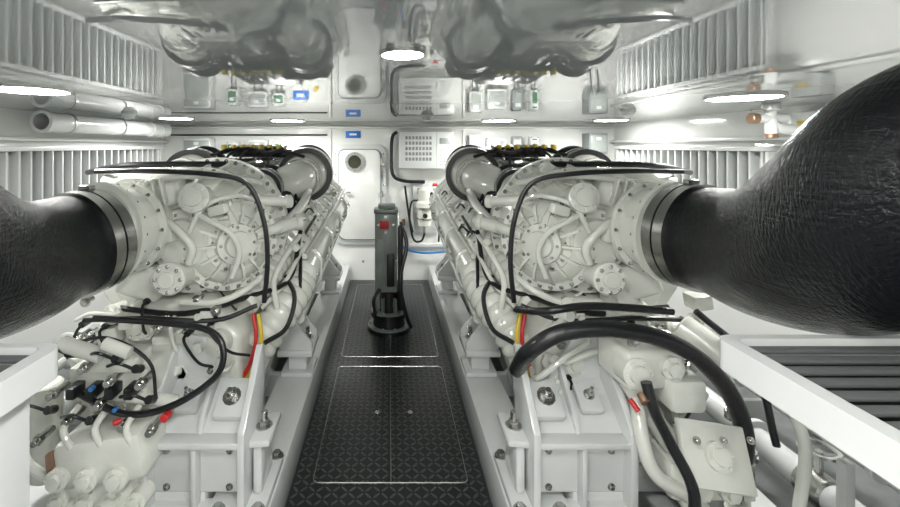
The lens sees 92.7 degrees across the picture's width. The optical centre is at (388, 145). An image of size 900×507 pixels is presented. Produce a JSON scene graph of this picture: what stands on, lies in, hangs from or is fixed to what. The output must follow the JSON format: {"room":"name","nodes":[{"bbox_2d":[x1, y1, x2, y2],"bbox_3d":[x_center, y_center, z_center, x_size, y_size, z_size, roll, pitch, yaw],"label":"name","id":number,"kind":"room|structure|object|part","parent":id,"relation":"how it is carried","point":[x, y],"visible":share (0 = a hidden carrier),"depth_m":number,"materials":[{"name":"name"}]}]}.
{"room":"mechanical room","nodes":[
{"label":"mechanical room","id":0,"kind":"room"},
{"bbox_2d":[0,108,163,342],"bbox_3d":[-2.910,0.770,2.100,0.100,2.100,6.800,0,0,0],"label":"wall","id":1,"kind":"structure","parent":0,"point":[13,122],"depth_m":3.62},
{"bbox_2d":[0,143,22,198],"bbox_3d":[-2.848,0.340,2.250,0.025,0.720,2.100,0,0,0],"label":"wall panel seams","id":2,"kind":"object","parent":1,"relation":"attached to","point":[1,144],"visible":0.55,"depth_m":3.21,"materials":[{"name":"white metal"}]},
{"bbox_2d":[0,146,162,201],"bbox_3d":[-2.788,0.300,3.850,0.137,0.600,2.560,0,0,0],"label":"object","id":3,"kind":"object","parent":1,"relation":"attached to","point":[46,171],"visible":0.58,"depth_m":3.57,"materials":[{"name":"grey metal"}]},
{"bbox_3d":[-2.788,0.300,3.850,0.137,0.600,2.560,0,0,0],"label":"frame","id":4,"kind":"part","parent":3,"relation":"part of","materials":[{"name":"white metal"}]},
{"bbox_2d":[0,136,167,142],"bbox_3d":[-2.830,-0.055,2.795,0.060,0.030,5.190,0,0,0],"label":"trim","id":5,"kind":"structure","parent":1,"relation":"attached to","point":[2,138],"depth_m":3.78,"materials":[{"name":"white metal"}]},
{"bbox_2d":[30,110,171,136],"bbox_3d":[-2.696,-0.185,4.085,0.328,0.176,1.770,0,0,0],"label":"pipe","id":6,"kind":"object","parent":1,"relation":"attached to","point":[41,121],"visible":1,"depth_m":3.67,"materials":[{"name":"white metal"}]},
{"bbox_2d":[164,124,613,279],"bbox_3d":[0.000,0.770,5.450,5.720,2.100,0.100,0,0,0],"label":"wall","id":7,"kind":"structure","parent":0,"point":[416,264],"depth_m":5.40,"materials":[{"name":"white paint"}]},
{"bbox_2d":[182,138,214,149],"bbox_3d":[-2.375,0.276,5.312,0.350,0.752,0.170,0,0,0],"label":"junction box","id":8,"kind":"object","parent":7,"relation":"attached to","point":[187,143],"visible":0.34,"depth_m":5.23,"materials":[{"name":"white metal"}]},
{"bbox_2d":[227,142,240,157],"bbox_3d":[-1.950,0.201,5.332,0.140,0.502,0.130,0,0,0],"label":"junction box","id":9,"kind":"object","parent":7,"relation":"attached to","point":[228,143],"visible":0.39,"depth_m":5.28,"materials":[{"name":"white plastic"}]},
{"bbox_2d":[171,134,326,135],"bbox_3d":[-1.765,-0.140,5.370,1.970,0.020,0.020,0,0,0],"label":"conduit","id":10,"kind":"object","parent":7,"relation":"attached to","point":[171,134],"visible":1,"depth_m":5.36,"materials":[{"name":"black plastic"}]},
{"bbox_2d":[248,140,268,144],"bbox_3d":[-1.640,0.171,5.332,0.240,0.502,0.130,0,0,0],"label":"junction box","id":11,"kind":"object","parent":7,"relation":"attached to","point":[256,142],"visible":0.23,"depth_m":5.28,"materials":[{"name":"white plastic"}]},
{"bbox_2d":[272,141,285,145],"bbox_3d":[-1.375,0.171,5.332,0.150,0.462,0.130,0,0,0],"label":"junction box","id":12,"kind":"object","parent":7,"relation":"attached to","point":[275,143],"visible":0.28,"depth_m":5.28,"materials":[{"name":"white plastic"}]},
{"bbox_2d":[346,131,360,137],"bbox_3d":[-0.455,-0.145,5.392,0.190,0.090,0.012,0,0,0],"label":"warning sign","id":13,"kind":"object","parent":7,"relation":"attached to","point":[349,134],"visible":1,"depth_m":5.39,"materials":[{"name":"blue plastic"}]},
{"bbox_2d":[338,149,380,239],"bbox_3d":[-0.370,0.610,5.372,0.550,1.150,0.016,0,0,0],"label":"gasket","id":14,"kind":"object","parent":7,"relation":"attached to","point":[342,149],"visible":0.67,"depth_m":5.36,"materials":[{"name":"grey rubber"}]},
{"bbox_2d":[334,144,385,243],"bbox_3d":[-0.370,0.610,5.385,0.660,1.260,0.030,0,0,0],"label":"frame","id":15,"kind":"object","parent":7,"relation":"attached to","point":[338,148],"visible":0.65,"depth_m":5.37,"materials":[{"name":"white metal"}]},
{"bbox_2d":[339,150,382,238],"bbox_3d":[-0.352,0.610,5.328,0.556,1.120,0.085,0,0,0],"label":"leaf","id":16,"kind":"object","parent":7,"relation":"attached to","point":[363,185],"depth_m":5.34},
{"bbox_2d":[345,152,364,171],"bbox_3d":[-0.430,0.200,5.333,0.250,0.250,0.030,0,0,0],"label":"porthole ring","id":17,"kind":"object","parent":16,"relation":"attached to","point":[352,153],"visible":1,"depth_m":5.32,"materials":[{"name":"white metal"}]},
{"bbox_2d":[345,153,363,170],"bbox_3d":[-0.430,0.200,5.322,0.234,0.234,0.021,0,0,0],"label":"bolts","id":18,"kind":"object","parent":17,"relation":"attached to","point":[354,153],"depth_m":5.31,"materials":[{"name":"grey metal"}]},
{"bbox_2d":[348,156,360,167],"bbox_3d":[-0.430,0.200,5.333,0.176,0.176,0.006,0,0,0],"label":"glass","id":19,"kind":"object","parent":17,"relation":"in","point":[354,161],"depth_m":5.33,"materials":[{"name":"glass"}]},
{"bbox_3d":[-0.331,0.600,5.319,0.514,0.880,0.067,0,0,0],"label":"hinges and dog latches","id":20,"kind":"part","parent":16,"relation":"part of","materials":[{"name":"white metal"}]},
{"bbox_2d":[171,126,610,246],"bbox_3d":[0.000,0.725,5.380,5.600,1.950,0.040,0,0,0],"label":"trim","id":21,"kind":"structure","parent":7,"relation":"attached to","point":[172,127],"depth_m":5.36,"materials":[{"name":"white metal"}]},
{"bbox_2d":[404,182,439,242],"bbox_3d":[0.419,0.833,5.266,0.465,0.746,0.267,0,0,0],"label":"water filter","id":22,"kind":"object","parent":7,"relation":"attached to","point":[423,222],"visible":0.76,"depth_m":5.26,"materials":[{"name":"white plastic"}]},
{"bbox_2d":[401,219,445,253],"bbox_3d":[0.443,1.137,5.342,0.616,0.434,0.051,0,0,4],"label":"hose","id":23,"kind":"object","parent":7,"relation":"attached to","point":[402,220],"visible":0.62,"depth_m":5.33,"materials":[{"name":"blue"}]},
{"bbox_2d":[398,131,453,168],"bbox_3d":[0.460,0.050,5.296,0.680,0.460,0.205,0,0,0],"label":"ventilation unit","id":24,"kind":"object","parent":7,"relation":"attached to","point":[416,149],"visible":0.92,"depth_m":5.20,"materials":[{"name":"white metal"}]},
{"bbox_2d":[390,131,424,183],"bbox_3d":[0.229,0.138,5.335,0.445,0.666,0.059,0,0,3],"label":"supply hose","id":25,"kind":"object","parent":24,"relation":"attached to","point":[395,132],"visible":1,"depth_m":5.33,"materials":[{"name":"black plastic"}]},
{"bbox_2d":[405,136,431,160],"bbox_3d":[0.361,0.030,5.203,0.322,0.300,0.014,0,0,0],"label":"grille","id":26,"kind":"object","parent":24,"relation":"attached to","point":[417,148],"depth_m":5.20,"materials":[{"name":"grey metal"}]},
{"bbox_2d":[468,135,481,146],"bbox_3d":[1.080,0.141,5.332,0.160,0.562,0.130,0,0,0],"label":"junction box","id":27,"kind":"object","parent":7,"relation":"attached to","point":[476,140],"visible":0.3,"depth_m":5.27,"materials":[{"name":"white plastic"}]},
{"bbox_2d":[485,138,505,146],"bbox_3d":[1.340,0.176,5.332,0.240,0.552,0.130,0,0,0],"label":"junction box","id":28,"kind":"object","parent":7,"relation":"attached to","point":[488,141],"visible":0.3,"depth_m":5.27,"materials":[{"name":"white plastic"}]},
{"bbox_2d":[510,136,521,144],"bbox_3d":[1.600,0.161,5.332,0.120,0.562,0.130,0,0,0],"label":"junction box","id":29,"kind":"object","parent":7,"relation":"attached to","point":[514,139],"visible":0.33,"depth_m":5.28,"materials":[{"name":"grey"}]},
{"bbox_2d":[528,136,538,157],"bbox_3d":[1.810,0.161,5.332,0.100,0.562,0.130,0,0,0],"label":"junction box","id":30,"kind":"object","parent":7,"relation":"attached to","point":[531,139],"visible":0.38,"depth_m":5.28,"materials":[{"name":"white plastic"}]},
{"bbox_2d":[582,133,607,153],"bbox_3d":[2.565,0.122,5.292,0.230,0.563,0.210,0,0,0],"label":"junction box","id":31,"kind":"object","parent":7,"relation":"attached to","point":[595,141],"visible":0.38,"depth_m":5.19,"materials":[{"name":"grey"}]},
{"bbox_2d":[0,0,899,123],"bbox_3d":[0.000,-0.330,2.100,5.920,0.100,6.800,0,0,0],"label":"ceiling","id":32,"kind":"structure","parent":0,"point":[206,61],"depth_m":1.30,"materials":[{"name":"grey metal"}]},
{"bbox_2d":[0,84,73,95],"bbox_3d":[-1.760,-0.275,2.080,0.352,0.013,0.352,0,0,0],"label":"ceiling lamp","id":33,"kind":"object","parent":32,"relation":"attached to","point":[6,88],"depth_m":2.06,"materials":[{"name":"white plastic"}]},
{"bbox_2d":[121,112,137,118],"bbox_3d":[-2.200,-0.255,3.600,0.120,0.050,0.120,0,0,0],"label":"smoke detector","id":34,"kind":"object","parent":32,"relation":"attached to","point":[127,115],"visible":0.99,"depth_m":3.56,"materials":[{"name":"white plastic"}]},
{"bbox_2d":[158,117,194,119],"bbox_3d":[-2.100,-0.275,4.200,0.330,0.013,0.330,0,0,0],"label":"ceiling lamp","id":35,"kind":"object","parent":32,"relation":"attached to","point":[169,118],"depth_m":4.16,"materials":[{"name":"white plastic"}]},
{"bbox_2d":[269,119,304,121],"bbox_3d":[-1.100,-0.275,4.600,0.374,0.013,0.374,0,0,0],"label":"ceiling lamp","id":36,"kind":"object","parent":32,"relation":"attached to","point":[273,120],"depth_m":4.50,"materials":[{"name":"white plastic"}]},
{"bbox_2d":[379,46,424,59],"bbox_3d":[0.040,-0.275,1.260,0.136,0.013,0.136,0,0,0],"label":"ceiling lamp","id":37,"kind":"object","parent":32,"relation":"attached to","point":[397,52],"depth_m":1.24,"materials":[{"name":"white plastic"}]},
{"bbox_2d":[421,115,433,120],"bbox_3d":[0.350,-0.255,3.900,0.120,0.050,0.120,0,0,0],"label":"smoke detector","id":38,"kind":"object","parent":32,"relation":"attached to","point":[424,117],"visible":1,"depth_m":3.86,"materials":[{"name":"white plastic"}]},
{"bbox_2d":[481,119,516,121],"bbox_3d":[1.190,-0.275,4.600,0.374,0.013,0.374,0,0,0],"label":"ceiling lamp","id":39,"kind":"object","parent":32,"relation":"attached to","point":[488,120],"depth_m":4.50,"materials":[{"name":"white plastic"}]},
{"bbox_2d":[593,118,629,121],"bbox_3d":[2.350,-0.275,4.500,0.352,0.013,0.352,0,0,0],"label":"ceiling lamp","id":40,"kind":"object","parent":32,"relation":"attached to","point":[618,119],"depth_m":4.48,"materials":[{"name":"white plastic"}]},
{"bbox_2d":[618,109,635,116],"bbox_3d":[1.850,-0.255,3.300,0.120,0.050,0.120,0,0,0],"label":"smoke detector","id":41,"kind":"object","parent":32,"relation":"attached to","point":[626,112],"visible":0.99,"depth_m":3.26,"materials":[{"name":"white plastic"}]},
{"bbox_2d":[702,92,788,101],"bbox_3d":[2.000,-0.275,2.400,0.374,0.013,0.374,0,0,0],"label":"ceiling lamp","id":42,"kind":"object","parent":32,"relation":"attached to","point":[761,95],"depth_m":2.36,"materials":[{"name":"white plastic"}]},
{"bbox_2d":[58,281,899,506],"bbox_3d":[0.000,1.756,2.100,5.720,0.129,6.600,0,0,0],"label":"floor","id":43,"kind":"structure","parent":0,"point":[768,481],"depth_m":2.22,"materials":[{"name":"paint"}]},
{"bbox_2d":[0,343,57,506],"bbox_3d":[-1.267,1.094,0.575,0.966,1.232,0.910,0,0,0],"label":"support frame","id":44,"kind":"object","parent":43,"relation":"on","point":[25,368],"visible":1,"depth_m":0.95,"materials":[{"name":"white metal"}]},
{"bbox_2d":[51,322,104,424],"bbox_3d":[-2.148,1.253,3.050,1.347,0.914,4.300,0,0,0],"label":"pipe","id":45,"kind":"object","parent":43,"relation":"on","point":[69,405],"visible":0.05,"depth_m":2.60,"materials":[{"name":"white metal"}]},
{"bbox_2d":[30,265,349,506],"bbox_3d":[-1.056,1.605,2.840,1.128,0.210,5.080,0,0,0],"label":"girder","id":46,"kind":"object","parent":43,"relation":"on","point":[294,398],"visible":0.16,"depth_m":2.56,"materials":[{"name":"white metal"}]},
{"bbox_2d":[30,144,349,506],"bbox_3d":[-1.060,0.806,3.054,1.298,1.638,2.993,0,0,0],"label":"engine","id":47,"kind":"object","parent":46,"relation":"on","point":[233,256],"visible":0.98,"depth_m":1.93,"materials":[{"name":"paint"}]},
{"bbox_2d":[0,185,137,338],"bbox_3d":[-1.772,0.187,0.799,2.332,0.854,1.204,0,0,-39],"label":"hose","id":48,"kind":"object","parent":47,"relation":"attached to","point":[60,250],"visible":1,"depth_m":1.34,"materials":[{"name":"black rubber"},{"name":"brushed steel"}]},
{"bbox_3d":[-0.659,0.305,3.460,0.154,0.301,2.080,0,0,0],"label":"fuel rail","id":49,"kind":"part","parent":47,"relation":"part of","materials":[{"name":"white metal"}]},
{"bbox_2d":[285,280,492,506],"bbox_3d":[0.000,1.703,2.790,0.976,0.014,5.180,0,0,0],"label":"walkway","id":50,"kind":"object","parent":43,"relation":"on","point":[355,447],"visible":0.89,"depth_m":2.59,"materials":[{"name":"black metal"}]},
{"bbox_2d":[362,203,412,336],"bbox_3d":[-0.014,1.118,3.970,0.463,1.156,0.400,0,0,0],"label":"post","id":51,"kind":"object","parent":50,"relation":"on","point":[389,313],"visible":1,"depth_m":3.87,"materials":[{"name":"black metal"}]},
{"bbox_2d":[428,265,776,506],"bbox_3d":[1.056,1.605,2.840,1.128,0.210,5.080,0,0,0],"label":"girder","id":52,"kind":"object","parent":43,"relation":"on","point":[483,398],"visible":0.16,"depth_m":2.54,"materials":[{"name":"white metal"}]},
{"bbox_2d":[428,144,812,506],"bbox_3d":[1.161,0.811,3.012,1.501,1.645,3.075,0,0,0],"label":"engine","id":53,"kind":"object","parent":52,"relation":"on","point":[546,258],"visible":0.98,"depth_m":1.87,"materials":[{"name":"paint"}]},
{"bbox_3d":[0.659,0.305,3.460,0.154,0.301,2.080,0,0,0],"label":"fuel rail","id":54,"kind":"part","parent":53,"relation":"part of","materials":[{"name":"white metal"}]},
{"bbox_3d":[1.310,1.296,1.729,0.426,0.468,0.343,0,0,0],"label":"plate","id":55,"kind":"part","parent":53,"relation":"part of","materials":[{"name":"paint"}]},
{"bbox_2d":[640,63,899,335],"bbox_3d":[1.882,0.165,1.066,2.027,0.834,1.540,0,0,0],"label":"hose","id":56,"kind":"object","parent":53,"relation":"attached to","point":[810,242],"visible":1,"depth_m":0.93,"materials":[{"name":"black rubber"},{"name":"brushed steel"}]},
{"bbox_2d":[669,315,899,506],"bbox_3d":[2.148,1.253,3.050,1.347,0.914,4.300,0,0,0],"label":"pipe","id":57,"kind":"object","parent":43,"relation":"on","point":[825,491],"visible":0.12,"depth_m":1.85,"materials":[{"name":"white metal"}]},
{"bbox_2d":[720,335,899,488],"bbox_3d":[1.267,1.083,0.575,0.966,1.253,0.910,0,0,0],"label":"support frame","id":58,"kind":"object","parent":43,"relation":"on","point":[845,389],"visible":1,"depth_m":0.86,"materials":[{"name":"white metal"}]},
{"bbox_2d":[614,103,899,334],"bbox_3d":[2.910,0.770,2.100,0.100,2.100,6.800,0,0,0],"label":"wall","id":59,"kind":"structure","parent":0,"point":[733,124],"depth_m":3.71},
{"bbox_2d":[615,146,780,188],"bbox_3d":[2.788,0.300,4.100,0.137,0.600,2.060,0,0,0],"label":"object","id":60,"kind":"object","parent":59,"relation":"attached to","point":[731,167],"visible":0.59,"depth_m":3.65,"materials":[{"name":"grey metal"}]},
{"bbox_3d":[2.788,0.300,4.100,0.137,0.600,2.060,0,0,0],"label":"frame","id":61,"kind":"part","parent":60,"relation":"part of","materials":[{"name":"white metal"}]},
{"bbox_2d":[610,136,790,142],"bbox_3d":[2.830,-0.055,2.795,0.060,0.030,5.190,0,0,0],"label":"trim","id":62,"kind":"structure","parent":59,"relation":"attached to","point":[779,138],"depth_m":3.75,"materials":[{"name":"white metal"}]},
{"bbox_2d":[755,143,784,167],"bbox_3d":[2.848,0.340,2.250,0.025,0.720,2.100,0,0,0],"label":"wall panel seams","id":63,"kind":"object","parent":59,"relation":"attached to","point":[756,144],"visible":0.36,"depth_m":3.19,"materials":[{"name":"white metal"}]},
{"bbox_2d":[746,103,801,137],"bbox_3d":[2.585,-0.165,2.780,0.510,0.230,0.100,0,0,0],"label":"valve","id":64,"kind":"object","parent":59,"relation":"attached to","point":[772,121],"depth_m":2.75,"materials":[{"name":"white metal"}]},
{"bbox_2d":[791,110,818,124],"bbox_3d":[2.805,-0.160,2.820,0.106,0.140,0.200,0,0,0],"label":"control box","id":65,"kind":"object","parent":59,"relation":"attached to","point":[797,118],"visible":0.41,"depth_m":2.84,"materials":[{"name":"white plastic"}]}
]}

